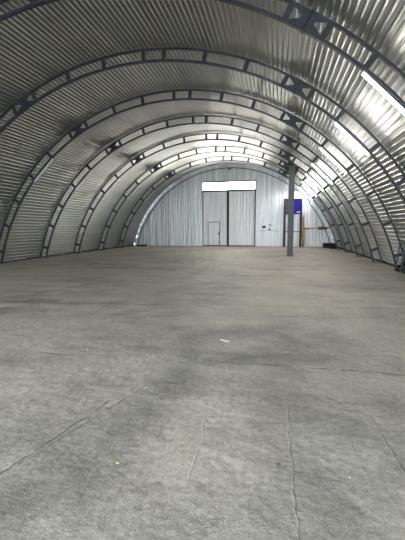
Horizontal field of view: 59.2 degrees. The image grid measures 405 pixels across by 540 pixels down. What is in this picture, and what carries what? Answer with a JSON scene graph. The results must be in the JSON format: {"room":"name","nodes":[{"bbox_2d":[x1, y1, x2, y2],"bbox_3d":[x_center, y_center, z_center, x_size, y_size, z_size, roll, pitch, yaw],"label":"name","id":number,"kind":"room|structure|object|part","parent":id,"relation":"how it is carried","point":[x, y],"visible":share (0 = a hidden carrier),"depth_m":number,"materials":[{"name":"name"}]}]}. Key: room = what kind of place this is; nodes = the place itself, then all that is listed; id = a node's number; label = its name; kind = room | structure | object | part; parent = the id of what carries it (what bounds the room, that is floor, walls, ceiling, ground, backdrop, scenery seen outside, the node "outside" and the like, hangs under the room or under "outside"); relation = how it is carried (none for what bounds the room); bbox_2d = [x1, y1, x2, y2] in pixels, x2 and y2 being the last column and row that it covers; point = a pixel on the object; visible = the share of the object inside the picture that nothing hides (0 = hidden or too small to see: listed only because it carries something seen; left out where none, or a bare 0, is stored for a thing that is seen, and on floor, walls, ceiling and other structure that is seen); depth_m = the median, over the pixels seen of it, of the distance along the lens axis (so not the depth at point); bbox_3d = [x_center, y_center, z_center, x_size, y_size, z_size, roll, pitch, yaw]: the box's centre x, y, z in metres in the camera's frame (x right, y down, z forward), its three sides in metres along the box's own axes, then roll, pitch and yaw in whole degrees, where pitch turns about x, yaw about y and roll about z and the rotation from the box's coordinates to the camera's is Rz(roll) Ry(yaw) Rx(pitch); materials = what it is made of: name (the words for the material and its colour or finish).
{"room":"aircraft hangar","nodes":[
{"label":"aircraft hangar","id":0,"kind":"room"},
{"bbox_2d":[0,151,158,260],"bbox_3d":[-7.955,-2.162,13.303,2.386,4.131,33.100,1,7,12],"label":"wall","id":1,"kind":"structure","parent":0,"point":[32,219],"depth_m":17.73,"materials":[{"name":"silver metal"}]},
{"bbox_2d":[0,245,134,261],"bbox_3d":[-9.054,-0.165,13.771,0.100,0.089,32.960,1,7,12],"label":"baseboard","id":2,"kind":"structure","parent":1,"relation":"attached to","point":[128,245],"depth_m":19.86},
{"bbox_2d":[0,246,404,539],"bbox_3d":[-1.238,0.133,12.181,17.200,0.200,33.760,1,7,12],"label":"floor","id":3,"kind":"structure","parent":0,"point":[311,368],"depth_m":3.12,"materials":[{"name":"concrete"}]},
{"bbox_2d":[0,89,402,270],"bbox_3d":[-0.986,-3.264,13.081,15.923,6.333,0.200,1,7,12],"label":"truss","id":4,"kind":"object","parent":3,"relation":"on","point":[291,122],"visible":0.99,"depth_m":12.51,"materials":[{"name":"grey metal"}]},
{"bbox_2d":[34,158,53,181],"bbox_3d":[-6.276,-3.944,14.099,0.905,0.877,0.072,1,7,12],"label":"tube light","id":5,"kind":"object","parent":4,"relation":"attached to","point":[52,159],"visible":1,"depth_m":14.07,"materials":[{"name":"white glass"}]},
{"bbox_3d":[-4.896,-5.259,13.619,0.412,0.384,0.010,1,7,12],"label":"gusset plate","id":6,"kind":"part","parent":4,"relation":"part of","materials":[{"name":"blue paint"}]},
{"bbox_3d":[-4.590,-5.422,13.536,0.408,0.377,0.010,1,7,12],"label":"gusset plate","id":7,"kind":"part","parent":4,"relation":"part of","materials":[{"name":"blue paint"}]},
{"bbox_3d":[2.886,-5.109,12.019,0.412,0.384,0.010,1,7,12],"label":"gusset plate","id":8,"kind":"part","parent":4,"relation":"part of","materials":[{"name":"blue paint"}]},
{"bbox_3d":[3.186,-4.921,11.979,0.414,0.391,0.010,1,7,12],"label":"gusset plate","id":9,"kind":"part","parent":4,"relation":"part of","materials":[{"name":"blue paint"}]},
{"bbox_2d":[320,148,346,173],"bbox_3d":[4.375,-3.658,11.919,0.894,0.888,0.072,1,7,12],"label":"tube light","id":10,"kind":"object","parent":4,"relation":"attached to","point":[324,151],"visible":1,"depth_m":11.89,"materials":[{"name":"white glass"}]},
{"bbox_2d":[0,47,404,203],"bbox_3d":[-1.593,-2.916,10.163,15.923,6.333,0.200,1,7,12],"label":"truss","id":11,"kind":"object","parent":3,"relation":"on","point":[296,88],"visible":1,"depth_m":9.39,"materials":[{"name":"grey metal"}]},
{"bbox_3d":[-5.502,-4.910,10.702,0.412,0.384,0.010,1,7,12],"label":"gusset plate","id":12,"kind":"part","parent":11,"relation":"part of","materials":[{"name":"blue paint"}]},
{"bbox_3d":[-5.197,-5.073,10.619,0.408,0.377,0.010,1,7,12],"label":"gusset plate","id":13,"kind":"part","parent":11,"relation":"part of","materials":[{"name":"blue paint"}]},
{"bbox_3d":[2.279,-4.760,9.102,0.412,0.384,0.010,1,7,12],"label":"gusset plate","id":14,"kind":"part","parent":11,"relation":"part of","materials":[{"name":"blue paint"}]},
{"bbox_3d":[2.579,-4.572,9.062,0.414,0.391,0.010,1,7,12],"label":"gusset plate","id":15,"kind":"part","parent":11,"relation":"part of","materials":[{"name":"blue paint"}]},
{"bbox_2d":[334,121,369,155],"bbox_3d":[3.768,-3.309,9.002,0.894,0.888,0.072,1,7,12],"label":"tube light","id":16,"kind":"object","parent":11,"relation":"attached to","point":[335,122],"visible":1,"depth_m":8.98,"materials":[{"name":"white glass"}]},
{"bbox_2d":[0,0,404,108],"bbox_3d":[-2.199,-2.567,7.246,15.923,6.333,0.200,1,7,12],"label":"truss","id":17,"kind":"object","parent":3,"relation":"on","point":[305,24],"visible":0.99,"depth_m":6.15,"materials":[{"name":"grey metal"}]},
{"bbox_3d":[1.673,-4.411,6.185,0.412,0.384,0.010,1,7,12],"label":"gusset plate","id":18,"kind":"part","parent":17,"relation":"part of","materials":[{"name":"blue paint"}]},
{"bbox_3d":[1.973,-4.223,6.145,0.414,0.391,0.010,1,7,12],"label":"gusset plate","id":19,"kind":"part","parent":17,"relation":"part of","materials":[{"name":"blue paint"}]},
{"bbox_2d":[361,71,404,114],"bbox_3d":[3.162,-2.961,6.085,0.894,0.888,0.072,1,7,12],"label":"tube light","id":20,"kind":"object","parent":17,"relation":"attached to","point":[374,83],"visible":1,"depth_m":6.07,"materials":[{"name":"white glass"}]},
{"bbox_2d":[40,115,381,262],"bbox_3d":[-0.380,-3.613,15.998,15.923,6.333,0.200,1,7,12],"label":"truss","id":21,"kind":"object","parent":3,"relation":"on","point":[290,140],"visible":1,"depth_m":15.46,"materials":[{"name":"grey metal"}]},
{"bbox_2d":[75,170,91,189],"bbox_3d":[-5.669,-4.292,17.016,0.905,0.877,0.072,1,7,12],"label":"tube light","id":22,"kind":"object","parent":21,"relation":"attached to","point":[91,170],"visible":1,"depth_m":16.99,"materials":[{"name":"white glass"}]},
{"bbox_3d":[3.492,-5.457,14.937,0.412,0.384,0.010,1,7,12],"label":"gusset plate","id":23,"kind":"part","parent":21,"relation":"part of","materials":[{"name":"blue paint"}]},
{"bbox_3d":[3.792,-5.269,14.897,0.414,0.391,0.010,1,7,12],"label":"gusset plate","id":24,"kind":"part","parent":21,"relation":"part of","materials":[{"name":"blue paint"}]},
{"bbox_2d":[311,163,332,183],"bbox_3d":[4.981,-4.006,14.836,0.894,0.888,0.072,1,7,12],"label":"tube light","id":25,"kind":"object","parent":21,"relation":"attached to","point":[312,163],"visible":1,"depth_m":14.81,"materials":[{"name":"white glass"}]},
{"bbox_2d":[73,133,363,256],"bbox_3d":[0.227,-3.961,18.915,15.923,6.333,0.200,1,7,12],"label":"truss","id":26,"kind":"object","parent":3,"relation":"on","point":[287,155],"visible":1,"depth_m":18.39,"materials":[{"name":"grey metal"}]},
{"bbox_2d":[306,174,323,190],"bbox_3d":[5.588,-4.355,17.754,0.894,0.888,0.072,1,7,12],"label":"tube light","id":27,"kind":"object","parent":26,"relation":"attached to","point":[306,174],"visible":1,"depth_m":17.72,"materials":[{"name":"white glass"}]},
{"bbox_2d":[98,146,351,252],"bbox_3d":[0.833,-4.310,21.832,15.923,6.333,0.200,1,7,12],"label":"truss","id":28,"kind":"object","parent":3,"relation":"on","point":[155,167],"visible":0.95,"depth_m":21.41,"materials":[{"name":"grey metal"}]},
{"bbox_2d":[53,230,139,232],"bbox_3d":[-6.159,-2.573,23.494,0.019,0.082,12.002,1,7,12],"label":"cable","id":29,"kind":"object","parent":28,"relation":"attached to","point":[108,230],"visible":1,"depth_m":21.55,"materials":[{"name":"grey"}]},
{"bbox_2d":[118,156,342,248],"bbox_3d":[1.440,-4.659,24.750,15.923,6.333,0.200,1,7,12],"label":"truss","id":30,"kind":"object","parent":3,"relation":"on","point":[284,173],"visible":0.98,"depth_m":24.36,"materials":[{"name":"grey metal"}]},
{"bbox_2d":[134,163,334,244],"bbox_3d":[2.046,-5.007,27.667,15.923,6.333,0.200,1,7,12],"label":"truss","id":31,"kind":"object","parent":3,"relation":"on","point":[283,179],"visible":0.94,"depth_m":27.29,"materials":[{"name":"grey metal"}]},
{"bbox_2d":[285,161,298,255],"bbox_3d":[4.500,-3.105,18.129,0.720,4.779,0.420,1,7,12],"label":"steel column","id":32,"kind":"structure","parent":3,"relation":"on","point":[292,169],"depth_m":17.97,"materials":[{"name":"grey metal"}]},
{"bbox_2d":[283,198,302,246],"bbox_3d":[6.642,-3.462,26.279,1.340,3.550,0.100,1,7,12],"label":"notice board","id":33,"kind":"object","parent":3,"relation":"on","point":[298,202],"visible":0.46,"depth_m":26.16,"materials":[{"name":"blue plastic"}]},
{"bbox_3d":[6.067,-2.913,26.465,0.160,2.420,0.100,1,7,12],"label":"post","id":34,"kind":"part","parent":33,"relation":"part of","materials":[{"name":"metal"}]},
{"bbox_3d":[6.338,-4.680,26.197,0.610,1.010,0.060,1,7,12],"label":"panel","id":35,"kind":"part","parent":33,"relation":"part of","materials":[{"name":"grey"}]},
{"bbox_3d":[6.636,-4.664,26.137,1.340,1.130,0.100,1,7,12],"label":"frame","id":36,"kind":"part","parent":33,"relation":"part of","materials":[{"name":"black plastic"}]},
{"bbox_3d":[6.935,-4.668,26.072,0.610,1.010,0.064,1,7,12],"label":"blue panel","id":37,"kind":"part","parent":33,"relation":"part of","materials":[{"name":"blue plastic"}]},
{"bbox_3d":[7.213,-2.890,26.229,0.160,2.420,0.100,1,7,12],"label":"post","id":38,"kind":"part","parent":33,"relation":"part of","materials":[{"name":"metal"}]},
{"bbox_2d":[302,217,303,246],"bbox_3d":[7.563,-2.868,26.794,0.120,2.231,0.312,1,7,12],"label":"wooden plank","id":39,"kind":"object","parent":3,"relation":"on","point":[303,217],"visible":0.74,"depth_m":26.78,"materials":[{"name":"brown wood"}]},
{"bbox_2d":[303,226,329,246],"bbox_3d":[8.316,-2.447,26.104,1.894,1.560,0.200,1,7,12],"label":"pipe","id":40,"kind":"object","parent":3,"relation":"on","point":[322,227],"visible":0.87,"depth_m":25.98,"materials":[{"name":"metal"}]},
{"bbox_2d":[323,243,334,247],"bbox_3d":[8.966,-1.739,25.282,0.720,0.340,0.520,0,7,4],"label":"wooden crate","id":41,"kind":"object","parent":3,"relation":"on","point":[325,245],"visible":0.68,"depth_m":25.04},
{"bbox_2d":[329,244,335,248],"bbox_3d":[8.862,-1.611,24.291,0.440,0.320,0.520,2,7,17],"label":"wooden crate","id":42,"kind":"object","parent":3,"relation":"on","point":[331,246],"visible":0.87,"depth_m":24.09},
{"bbox_2d":[394,240,404,273],"bbox_3d":[6.401,-0.431,11.318,0.332,1.050,0.700,1,7,12],"label":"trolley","id":43,"kind":"object","parent":3,"relation":"on","point":[398,267],"visible":1,"depth_m":11.50,"materials":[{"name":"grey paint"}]},
{"bbox_2d":[0,0,404,194],"bbox_3d":[-1.262,-5.190,11.550,11.365,2.299,33.100,1,7,12],"label":"ceiling","id":44,"kind":"structure","parent":0,"point":[38,44],"depth_m":10.03,"materials":[{"name":"silver metal"}]},
{"bbox_2d":[134,164,333,246],"bbox_3d":[2.101,-5.072,27.928,16.064,6.400,0.075,1,7,12],"label":"wall","id":45,"kind":"structure","parent":0,"point":[177,219],"depth_m":27.74,"materials":[{"name":"silver metal"}]},
{"bbox_2d":[203,180,254,189],"bbox_3d":[2.030,-6.591,27.748,4.045,0.660,0.080,1,7,12],"label":"window","id":46,"kind":"structure","parent":45,"relation":"in","point":[243,184],"depth_m":27.74,"materials":[{"name":"white glass"}]},
{"bbox_3d":[1.018,-6.557,27.965,1.977,0.550,0.020,1,7,12],"label":"pane","id":47,"kind":"part","parent":46,"relation":"part of","materials":[{"name":"white glass"}]},
{"bbox_3d":[2.029,-6.864,27.716,4.045,0.110,0.080,1,7,12],"label":"head frame","id":48,"kind":"part","parent":46,"relation":"part of","materials":[{"name":"grey paint"}]},
{"bbox_3d":[3.012,-6.517,27.555,2.042,0.550,0.020,1,7,12],"label":"pane","id":49,"kind":"part","parent":46,"relation":"part of","materials":[{"name":"white glass"}]},
{"bbox_2d":[203,180,255,245],"bbox_3d":[2.070,-4.402,27.965,4.170,5.060,0.172,1,7,12],"label":"door","id":50,"kind":"structure","parent":45,"relation":"in","point":[229,216],"depth_m":28.02,"materials":[{"name":"metal"}]},
{"bbox_3d":[0.912,-2.889,28.415,0.880,1.780,0.066,1,7,12],"label":"wicket door","id":51,"kind":"part","parent":50,"relation":"part of","materials":[{"name":"grey metal"}]},
{"bbox_3d":[2.006,-4.015,28.061,0.170,4.270,0.100,1,7,12],"label":"gate post","id":52,"kind":"part","parent":50,"relation":"part of","materials":[{"name":"metal"}]},
{"bbox_3d":[2.044,-1.924,28.262,4.045,0.070,0.040,1,7,12],"label":"rail","id":53,"kind":"part","parent":50,"relation":"part of","materials":[{"name":"metal"}]},
{"bbox_3d":[4.069,-4.366,27.585,0.100,5.060,0.090,1,7,12],"label":"gate frame","id":54,"kind":"part","parent":50,"relation":"part of","materials":[{"name":"grey paint"}]},
{"bbox_2d":[305,63,404,264],"bbox_3d":[5.457,-1.897,10.547,2.390,4.132,33.100,1,7,12],"label":"wall","id":55,"kind":"structure","parent":0,"point":[383,119],"depth_m":11.63,"materials":[{"name":"silver metal"}]},
{"bbox_2d":[337,246,394,266],"bbox_3d":[6.577,0.144,10.558,0.100,0.090,32.960,1,7,12],"label":"baseboard","id":56,"kind":"structure","parent":55,"relation":"attached to","point":[378,260],"depth_m":16.06,"materials":[{"name":"grey metal"}]}
]}

